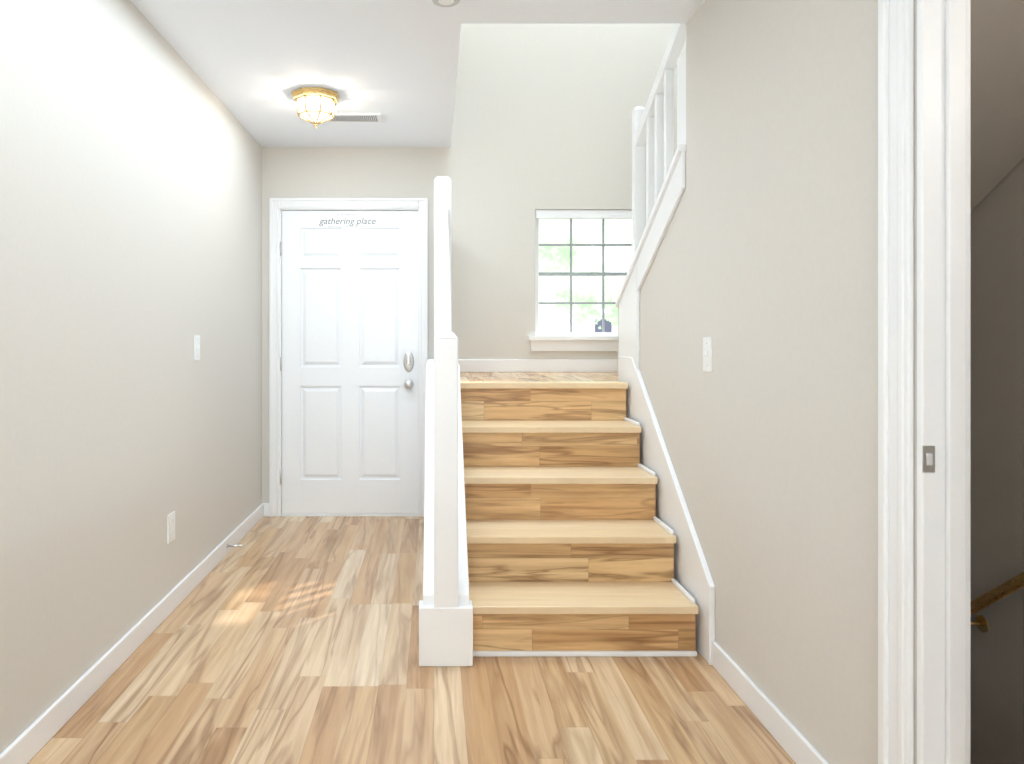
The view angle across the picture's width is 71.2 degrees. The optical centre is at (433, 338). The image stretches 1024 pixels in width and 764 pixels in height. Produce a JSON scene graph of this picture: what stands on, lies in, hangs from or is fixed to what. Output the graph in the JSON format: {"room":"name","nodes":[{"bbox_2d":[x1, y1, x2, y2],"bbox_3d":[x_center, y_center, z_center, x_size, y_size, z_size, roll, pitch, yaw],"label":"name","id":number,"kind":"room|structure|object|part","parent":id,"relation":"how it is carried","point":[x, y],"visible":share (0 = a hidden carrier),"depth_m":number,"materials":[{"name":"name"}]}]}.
{"room":"entrance hallway","nodes":[
{"label":"entrance hallway","id":0,"kind":"room"},
{"bbox_2d":[0,0,261,753],"bbox_3d":[-1.210,-0.195,0.935,0.120,2.770,7.870,0,0,0],"label":"wall","id":1,"kind":"structure","parent":0,"point":[130,207],"depth_m":2.52,"materials":[{"name":"paint"}]},
{"bbox_2d":[0,503,268,763],"bbox_3d":[-1.123,1.145,0.875,0.054,0.090,7.750,0,0,0],"label":"baseboard","id":2,"kind":"structure","parent":1,"relation":"attached to","point":[28,744],"depth_m":2.51,"materials":[{"name":"white wood"}]},
{"bbox_2d":[167,511,174,543],"bbox_3d":[-1.146,0.824,3.100,0.008,0.122,0.078,0,0,0],"label":"electrical outlet","id":3,"kind":"object","parent":1,"relation":"attached to","point":[170,527],"visible":1,"depth_m":3.09,"materials":[{"name":"white plastic"}]},
{"bbox_2d":[194,335,199,360],"bbox_3d":[-1.142,0.045,3.435,0.016,0.122,0.078,0,0,0],"label":"light switch","id":4,"kind":"object","parent":1,"relation":"attached to","point":[196,347],"visible":1,"depth_m":3.42,"materials":[{"name":"white plastic"}]},
{"bbox_2d":[227,544,241,547],"bbox_3d":[-1.095,1.140,3.900,0.082,0.024,0.024,0,0,0],"label":"doorstop","id":5,"kind":"object","parent":1,"relation":"attached to","point":[240,545],"visible":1,"depth_m":3.90,"materials":[{"name":"white metal"}]},
{"bbox_2d":[27,516,795,763],"bbox_3d":[-0.062,1.220,0.875,2.175,0.060,7.750,0,0,0],"label":"floor","id":6,"kind":"structure","parent":0,"point":[285,640],"depth_m":2.40,"materials":[{"name":"brown wood"}]},
{"bbox_2d":[130,0,704,146],"bbox_3d":[-0.062,-1.430,0.875,2.175,0.300,7.750,0,0,0],"label":"ceiling","id":7,"kind":"structure","parent":0,"point":[253,64],"depth_m":3.15,"materials":[{"name":"paint"}]},
{"bbox_2d":[292,87,339,128],"bbox_3d":[-0.620,-1.188,3.730,0.237,0.182,0.237,0,0,0],"label":"lamp","id":8,"kind":"object","parent":7,"relation":"attached to","point":[301,92],"depth_m":3.66,"materials":[{"name":"glass"}]},
{"bbox_3d":[-0.620,-1.188,3.730,0.187,0.117,0.187,0,0,0],"label":"flushmount lamp shade","id":9,"kind":"part","parent":8,"relation":"part of","materials":[{"name":"white glass"}]},
{"bbox_2d":[324,113,381,122],"bbox_3d":[-0.475,-1.275,4.110,0.340,0.009,0.160,0,0,0],"label":"ceiling vent","id":10,"kind":"object","parent":7,"relation":"in","point":[357,117],"visible":0.85,"depth_m":4.10,"materials":[{"name":"white metal"}]},
{"bbox_2d":[432,0,459,6],"bbox_3d":[0.045,-1.261,2.620,0.124,0.038,0.124,0,0,0],"label":"smoke detector","id":11,"kind":"object","parent":7,"relation":"attached to","point":[445,3],"visible":1,"depth_m":2.63,"materials":[{"name":"white plastic"}]},
{"bbox_2d":[262,24,685,502],"bbox_3d":[0.450,-0.460,4.810,3.440,8.700,0.120,0,0,0],"label":"wall","id":12,"kind":"structure","parent":0,"point":[542,116],"depth_m":4.75,"materials":[{"name":"paint"}]},
{"bbox_2d":[269,198,427,516],"bbox_3d":[-0.570,0.128,4.799,1.057,2.129,0.143,0,0,0],"label":"door frame","id":13,"kind":"structure","parent":12,"relation":"attached to","point":[277,206],"depth_m":4.74,"materials":[{"name":"white wood"}]},
{"bbox_2d":[280,211,417,513],"bbox_3d":[-0.566,0.161,4.739,0.928,2.030,0.122,0,0,0],"label":"door","id":14,"kind":"structure","parent":12,"relation":"in","point":[349,341],"depth_m":4.75,"materials":[{"name":"white wood"}]},
{"bbox_3d":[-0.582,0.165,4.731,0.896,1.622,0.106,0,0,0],"label":"door knob","id":15,"kind":"part","parent":14,"relation":"part of","materials":[{"name":"white wood"}]},
{"bbox_2d":[319,218,375,225],"bbox_3d":[-0.580,-0.780,4.753,0.379,0.057,0.001,0,0,0],"label":"decal","id":16,"kind":"object","parent":14,"relation":"attached to","point":[346,222],"visible":1,"depth_m":4.75},
{"bbox_2d":[458,359,616,371],"bbox_3d":[1.116,0.182,4.743,1.968,0.085,0.014,0,0,0],"label":"baseboard","id":17,"kind":"structure","parent":12,"relation":"attached to","point":[537,365],"depth_m":4.74,"materials":[{"name":"white wood"}]},
{"bbox_2d":[529,210,631,350],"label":"window","id":18,"kind":"structure","parent":12,"relation":"in","point":[603,340],"depth_m":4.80,"materials":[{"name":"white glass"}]},
{"bbox_2d":[640,0,916,763],"bbox_3d":[1.075,-0.460,0.432,0.100,8.700,6.864,0,0,0],"label":"wall","id":19,"kind":"structure","parent":0,"point":[763,272],"depth_m":2.07,"materials":[{"name":"paint"}]},
{"bbox_2d":[615,144,685,306],"bbox_3d":[1.062,-0.482,3.390,0.133,0.621,1.007,0,0,0],"label":"trim","id":20,"kind":"structure","parent":19,"relation":"on","point":[681,148],"depth_m":3.25,"materials":[{"name":"white wood"}]},
{"bbox_2d":[632,24,685,258],"bbox_3d":[1.065,-0.880,3.322,0.075,1.189,0.867,0,0,0],"label":"railing","id":21,"kind":"object","parent":20,"relation":"on","point":[653,125],"visible":0.6,"depth_m":3.37,"materials":[{"name":"white wood"}]},
{"bbox_2d":[618,152,714,664],"bbox_3d":[1.073,0.214,3.232,0.140,1.951,1.295,0,0,0],"label":"trim","id":22,"kind":"structure","parent":19,"relation":"attached to","point":[693,577],"depth_m":3.12,"materials":[{"name":"white wood"}]},
{"bbox_2d":[703,337,712,371],"bbox_3d":[1.017,0.060,2.650,0.016,0.128,0.080,0,0,0],"label":"light switch","id":23,"kind":"object","parent":19,"relation":"attached to","point":[707,354],"visible":1,"depth_m":2.63,"materials":[{"name":"white plastic"}]},
{"bbox_2d":[712,641,828,763],"bbox_3d":[1.018,1.145,-0.207,0.014,0.090,5.585,0,0,0],"label":"baseboard","id":24,"kind":"structure","parent":19,"relation":"attached to","point":[791,739],"depth_m":2.16,"materials":[{"name":"white wood"}]},
{"bbox_2d":[878,0,970,763],"bbox_3d":[1.064,0.112,1.083,0.126,2.156,1.039,0,0,0],"label":"trim","id":25,"kind":"structure","parent":19,"relation":"attached to","point":[944,375],"depth_m":1.49,"materials":[{"name":"white wood"}]},
{"bbox_2d":[922,446,934,471],"bbox_3d":[1.036,0.253,1.486,0.025,0.055,0.003,0,0,0],"label":"strike plate","id":26,"kind":"object","parent":25,"relation":"attached to","point":[928,458],"visible":1,"depth_m":1.49,"materials":[{"name":"silver metal"}]},
{"bbox_2d":[971,158,1023,763],"bbox_3d":[2.110,-0.460,0.935,0.120,8.700,7.870,0,0,0],"label":"wall","id":27,"kind":"structure","parent":0,"point":[997,448],"depth_m":2.58,"materials":[{"name":"paint"}]},
{"bbox_2d":[971,572,1023,631],"bbox_3d":[2.013,1.292,2.997,0.073,2.354,2.931,0,0,0],"label":"handrail","id":28,"kind":"object","parent":27,"relation":"attached to","point":[1001,591],"visible":0.17,"depth_m":2.52,"materials":[{"name":"brown wood"}]}
]}

